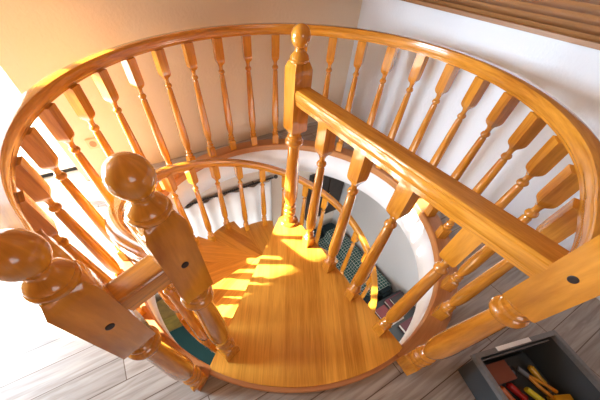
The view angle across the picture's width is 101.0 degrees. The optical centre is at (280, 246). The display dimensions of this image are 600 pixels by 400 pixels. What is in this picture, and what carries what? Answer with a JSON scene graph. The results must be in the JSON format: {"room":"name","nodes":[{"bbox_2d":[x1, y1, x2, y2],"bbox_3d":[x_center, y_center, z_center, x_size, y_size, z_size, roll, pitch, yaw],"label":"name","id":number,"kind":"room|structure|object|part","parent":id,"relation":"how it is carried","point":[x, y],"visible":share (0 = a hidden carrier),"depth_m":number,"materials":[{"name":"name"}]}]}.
{"room":"stair landing","nodes":[
{"label":"stair landing","id":0,"kind":"room"},
{"bbox_2d":[0,0,361,180],"bbox_3d":[-0.538,-1.969,1.573,2.723,3.200,0.280,-23,57,-17],"label":"wall","id":1,"kind":"structure","parent":0,"point":[39,38],"depth_m":1.90,"materials":[{"name":"beige paint"}]},
{"bbox_2d":[0,109,65,163],"bbox_3d":[-4.047,-0.476,2.202,4.220,0.280,1.600,-23,57,-17],"label":"trim","id":2,"kind":"structure","parent":1,"relation":"attached to","point":[37,124],"depth_m":2.51,"materials":[{"name":"white paint"}]},
{"bbox_2d":[0,66,76,177],"bbox_3d":[-3.164,-0.805,0.967,3.120,2.124,0.060,-23,57,-17],"label":"door","id":3,"kind":"structure","parent":1,"relation":"in","point":[65,164],"depth_m":2.15,"materials":[{"name":"white paint"}]},
{"bbox_3d":[-3.180,-0.208,1.757,2.980,0.085,0.060,-23,57,-17],"label":"frame","id":4,"kind":"part","parent":3,"relation":"part of","materials":[{"name":"white paint"}]},
{"bbox_2d":[85,138,100,148],"bbox_3d":[-1.499,-0.819,1.969,0.080,0.080,0.014,-23,57,-17],"label":"wall socket","id":5,"kind":"object","parent":1,"relation":"attached to","point":[92,143],"visible":1,"depth_m":1.96,"materials":[{"name":"beige plastic"}]},
{"bbox_2d":[117,139,457,391],"bbox_3d":[0.054,-0.190,1.905,2.382,0.055,2.310,2,53,0],"label":"trim","id":6,"kind":"structure","parent":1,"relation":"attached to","point":[429,326],"depth_m":1.75,"materials":[{"name":"brown wood"}]},
{"bbox_2d":[0,23,599,391],"bbox_3d":[0.064,-0.547,1.400,2.324,1.181,2.291,2,53,0],"label":"gallery balustrade","id":7,"kind":"object","parent":6,"relation":"on","point":[71,292],"visible":0.81,"depth_m":1.03,"materials":[{"name":"brown wood"}]},
{"bbox_3d":[-0.409,0.359,0.829,0.102,0.985,0.102,36,60,23],"label":"newel post","id":8,"kind":"part","parent":7,"relation":"part of","materials":[{"name":"brown wood"}]},
{"bbox_2d":[106,255,170,310],"bbox_3d":[-0.327,0.084,0.580,0.120,0.083,0.068,-36,61,-25],"label":"handrail","id":9,"kind":"object","parent":7,"relation":"attached to","point":[140,282],"visible":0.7,"depth_m":0.55,"materials":[{"name":"brown wood"}]},
{"bbox_3d":[0.070,-0.749,1.175,2.324,0.059,2.241,2,53,0],"label":"handrail","id":10,"kind":"part","parent":7,"relation":"part of","materials":[{"name":"brown wood"}]},
{"bbox_3d":[0.664,0.290,0.853,0.102,1.065,0.102,-20,56,-16],"label":"newel post","id":11,"kind":"part","parent":7,"relation":"part of","materials":[{"name":"brown wood"}]},
{"bbox_2d":[147,150,433,344],"bbox_3d":[0.051,-0.078,1.994,2.196,0.272,2.196,2,53,0],"label":"stairwell opening edge","id":12,"kind":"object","parent":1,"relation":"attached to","point":[374,186],"depth_m":2.36,"materials":[{"name":"white paint"}]},
{"bbox_2d":[155,171,333,301],"bbox_3d":[-1.625,0.175,3.390,6.100,2.320,0.100,-23,57,-17],"label":"wall","id":13,"kind":"structure","parent":0,"point":[230,184],"depth_m":3.42,"materials":[{"name":"beige paint"}]},
{"bbox_2d":[184,180,271,238],"bbox_3d":[-0.944,-0.040,3.500,1.842,1.550,0.098,-23,57,-17],"label":"curtain","id":14,"kind":"object","parent":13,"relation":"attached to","point":[252,195],"visible":0.26,"depth_m":3.19,"materials":[{"name":"white fabric"}]},
{"bbox_2d":[185,175,277,206],"bbox_3d":[-0.950,-0.533,2.886,2.060,0.052,0.071,-23,57,-17],"label":"curtain rod","id":15,"kind":"object","parent":13,"relation":"attached to","point":[275,176],"visible":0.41,"depth_m":3.00,"materials":[{"name":"black metal"}]},
{"bbox_2d":[305,173,343,220],"bbox_3d":[0.720,-0.831,3.961,0.650,0.900,0.108,-23,57,-17],"label":"upper cabinet","id":16,"kind":"object","parent":13,"relation":"attached to","point":[333,186],"visible":0.23,"depth_m":3.89,"materials":[{"name":"black wood"}]},
{"bbox_3d":[0.594,-0.749,3.897,0.290,0.860,0.015,-23,57,-17],"label":"door","id":17,"kind":"part","parent":16,"relation":"part of","materials":[{"name":"brown wood"}]},
{"bbox_3d":[0.867,-0.864,3.989,0.290,0.860,0.015,-23,57,-17],"label":"door","id":18,"kind":"part","parent":16,"relation":"part of","materials":[{"name":"brown wood"}]},
{"bbox_2d":[0,121,599,399],"bbox_3d":[-0.261,1.164,1.045,9.882,0.275,7.255,2,53,0],"label":"floor","id":19,"kind":"structure","parent":0,"point":[40,360],"depth_m":1.30,"materials":[{"name":"grey wood"}]},
{"bbox_2d":[458,330,599,399],"bbox_3d":[1.175,0.650,1.154,0.515,0.218,0.361,-11,54,-9],"label":"toolbox","id":20,"kind":"object","parent":19,"relation":"on","point":[565,371],"visible":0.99,"depth_m":1.17,"materials":[{"name":"grey plastic"}]},
{"bbox_3d":[1.121,0.501,1.183,0.395,0.020,0.006,-11,54,-9],"label":"rail","id":21,"kind":"part","parent":20,"relation":"part of","materials":[{"name":"grey plastic"}]},
{"bbox_2d":[485,353,557,399],"bbox_3d":[1.159,0.705,1.219,0.350,0.030,0.260,-11,54,-9],"label":"tool case","id":22,"kind":"object","parent":20,"relation":"in","point":[522,360],"visible":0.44,"depth_m":1.23,"materials":[{"name":"grey plastic"}]},
{"bbox_2d":[485,360,517,384],"bbox_3d":[1.014,0.618,1.188,0.124,0.115,0.084,-11,54,-9],"label":"box","id":23,"kind":"object","parent":22,"relation":"on","point":[500,370],"visible":0.53,"depth_m":1.14,"materials":[{"name":"brown cardboard"}]},
{"bbox_2d":[500,386,515,399],"bbox_3d":[1.088,0.725,1.138,0.027,0.049,0.168,-32,60,-22],"label":"screwdriver","id":24,"kind":"object","parent":22,"relation":"on","point":[509,396],"visible":0.61,"depth_m":1.15,"materials":[{"name":"orange plastic"}]},
{"bbox_2d":[509,366,517,376],"bbox_3d":[1.124,0.618,1.209,0.060,0.044,0.064,-11,54,-9],"label":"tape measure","id":25,"kind":"object","parent":22,"relation":"on","point":[512,368],"visible":0.34,"depth_m":1.20,"materials":[{"name":"black plastic"}]},
{"bbox_2d":[506,382,528,399],"bbox_3d":[1.149,0.714,1.158,0.168,0.052,0.033,38,61,24],"label":"screwdriver","id":26,"kind":"object","parent":22,"relation":"on","point":[510,386],"visible":1,"depth_m":1.16,"materials":[{"name":"red plastic"}]},
{"bbox_2d":[524,387,544,399],"bbox_3d":[1.186,0.700,1.126,0.130,0.044,0.029,36,60,23],"label":"marker pen","id":27,"kind":"object","parent":26,"relation":"on","point":[527,390],"visible":1,"depth_m":1.13,"materials":[{"name":"yellow plastic"}]},
{"bbox_2d":[527,365,553,394],"bbox_3d":[1.283,0.662,1.204,0.029,0.048,0.158,-23,57,-18],"label":"screwdriver","id":28,"kind":"object","parent":22,"relation":"on","point":[532,370],"visible":0.58,"depth_m":1.21,"materials":[{"name":"orange plastic"}]},
{"bbox_3d":[1.268,0.639,1.219,0.029,0.030,0.095,-23,69,-18],"label":"handle","id":29,"kind":"part","parent":28,"relation":"part of","materials":[{"name":"orange plastic"}]},
{"bbox_2d":[546,394,573,399],"bbox_3d":[1.310,0.727,1.148,0.080,0.050,0.060,-3,53,-3],"label":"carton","id":30,"kind":"object","parent":22,"relation":"on","point":[562,396],"visible":0.98,"depth_m":1.14,"materials":[{"name":"orange cardboard"}]},
{"bbox_2d":[517,367,557,399],"bbox_3d":[1.221,0.648,1.178,0.184,0.044,0.061,32,59,21],"label":"pliers","id":31,"kind":"object","parent":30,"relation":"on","point":[534,380],"visible":1,"depth_m":1.17,"materials":[{"name":"orange"}]},
{"bbox_2d":[331,182,418,306],"bbox_3d":[2.275,0.934,2.898,0.100,2.320,5.400,-23,57,-17],"label":"wall","id":32,"kind":"structure","parent":0,"point":[397,263],"depth_m":3.67,"materials":[{"name":"grey paint"}]},
{"bbox_2d":[341,0,599,300],"bbox_3d":[1.824,-0.261,1.501,0.120,1.335,4.455,-23,57,-17],"label":"wall","id":33,"kind":"structure","parent":0,"point":[569,72],"depth_m":1.75,"materials":[{"name":"white paint"}]},
{"bbox_2d":[401,0,599,49],"bbox_3d":[1.771,-0.637,0.947,0.020,0.026,4.455,-23,57,-17],"label":"trim","id":34,"kind":"structure","parent":33,"relation":"attached to","point":[573,39],"depth_m":1.41,"materials":[{"name":"brown wood"}]},
{"bbox_2d":[426,0,599,40],"bbox_3d":[0.981,-0.757,0.068,1.951,1.531,4.455,-23,57,-17],"label":"ceiling","id":35,"kind":"structure","parent":0,"point":[581,18],"depth_m":1.26,"materials":[{"name":"brown wood"}]},
{"bbox_3d":[0.009,1.419,3.976,9.000,0.100,9.000,2,53,0],"label":"floor","id":36,"kind":"structure","parent":0,"visible":0},
{"bbox_2d":[156,299,181,330],"bbox_3d":[-1.782,1.090,3.818,1.240,0.490,0.325,-23,57,-17],"label":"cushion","id":37,"kind":"object","parent":36,"relation":"on","point":[169,317],"visible":0.12,"depth_m":3.67,"materials":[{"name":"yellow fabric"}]},
{"bbox_3d":[-1.778,0.954,3.638,1.240,0.040,0.325,-23,57,-17],"label":"lid","id":38,"kind":"part","parent":37,"relation":"part of","materials":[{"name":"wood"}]},
{"bbox_2d":[169,326,214,364],"bbox_3d":[-1.341,1.977,3.454,2.100,0.015,1.750,-23,57,-17],"label":"rug","id":39,"kind":"object","parent":36,"relation":"on","point":[184,339],"visible":0.09,"depth_m":3.79,"materials":[{"name":"teal fabric"}]},
{"bbox_2d":[101,23,402,392],"bbox_3d":[0.039,0.308,2.402,1.970,3.752,2.095,2,53,0],"label":"spiral staircase","id":40,"kind":"structure","parent":36,"relation":"on","point":[272,319],"depth_m":1.34,"materials":[{"name":"brown wood"}]},
{"bbox_3d":[-0.264,0.241,0.890,0.102,1.026,0.102,36,60,23],"label":"newel post","id":41,"kind":"part","parent":40,"relation":"part of","materials":[{"name":"brown wood"}]},
{"bbox_3d":[0.048,0.026,2.131,1.904,2.394,1.904,2,53,0],"label":"handrail","id":42,"kind":"part","parent":40,"relation":"part of","materials":[{"name":"brown wood"}]},
{"bbox_3d":[0.071,-0.495,1.464,0.136,1.010,0.136,-24,57,-18],"label":"newel post","id":43,"kind":"part","parent":40,"relation":"part of","materials":[{"name":"brown wood"}]},
{"bbox_2d":[295,87,569,336],"bbox_3d":[0.367,-0.066,1.206,0.084,0.921,1.070,-25,57,-19],"label":"balustrade","id":44,"kind":"object","parent":40,"relation":"on","point":[482,222],"visible":1,"depth_m":0.84,"materials":[{"name":"brown wood"}]},
{"bbox_2d":[314,223,391,303],"bbox_3d":[1.009,0.410,4.333,0.820,0.580,1.650,-23,57,-17],"label":"sofa","id":45,"kind":"object","parent":36,"relation":"on","point":[385,292],"visible":0.09,"depth_m":3.84,"materials":[{"name":"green fabric"}]},
{"bbox_2d":[318,228,390,295],"bbox_3d":[1.020,0.362,4.184,0.849,0.378,1.351,-23,57,-17],"label":"plaid blanket","id":46,"kind":"object","parent":45,"relation":"on","point":[354,262],"visible":0.36,"depth_m":4.14,"materials":[{"name":"fabric"}]},
{"bbox_3d":[1.206,0.982,3.842,0.450,0.480,0.140,-23,57,-17],"label":"armrest","id":47,"kind":"part","parent":45,"relation":"part of","materials":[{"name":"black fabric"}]},
{"bbox_2d":[375,290,415,341],"bbox_3d":[1.773,1.365,3.586,0.650,0.645,1.130,-23,57,-17],"label":"bookcase","id":48,"kind":"object","parent":36,"relation":"on","point":[395,330],"visible":0.16,"depth_m":3.44,"materials":[{"name":"black paint"}]},
{"bbox_2d":[375,305,387,319],"bbox_3d":[1.441,0.934,3.476,0.180,0.040,0.160,-23,57,-17],"label":"book","id":49,"kind":"object","parent":48,"relation":"on","point":[381,312],"visible":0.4,"depth_m":3.46,"materials":[{"name":"red paper"}]},
{"bbox_2d":[384,292,400,308],"bbox_3d":[1.683,0.818,3.559,0.300,0.055,0.220,-23,57,-17],"label":"book","id":50,"kind":"object","parent":48,"relation":"on","point":[387,302],"visible":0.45,"depth_m":3.54,"materials":[{"name":"red paper"}]},
{"bbox_2d":[389,292,403,304],"bbox_3d":[1.705,0.771,3.534,0.240,0.038,0.160,-23,57,-17],"label":"book","id":51,"kind":"object","parent":50,"relation":"on","point":[397,297],"visible":0.51,"depth_m":3.53,"materials":[{"name":"grey paper"}]},
{"bbox_2d":[398,316,412,333],"bbox_3d":[1.778,1.074,3.361,0.300,0.065,0.160,-23,57,-17],"label":"book","id":52,"kind":"object","parent":48,"relation":"on","point":[403,326],"visible":0.27,"depth_m":3.33,"materials":[{"name":"red paper"}]}
]}

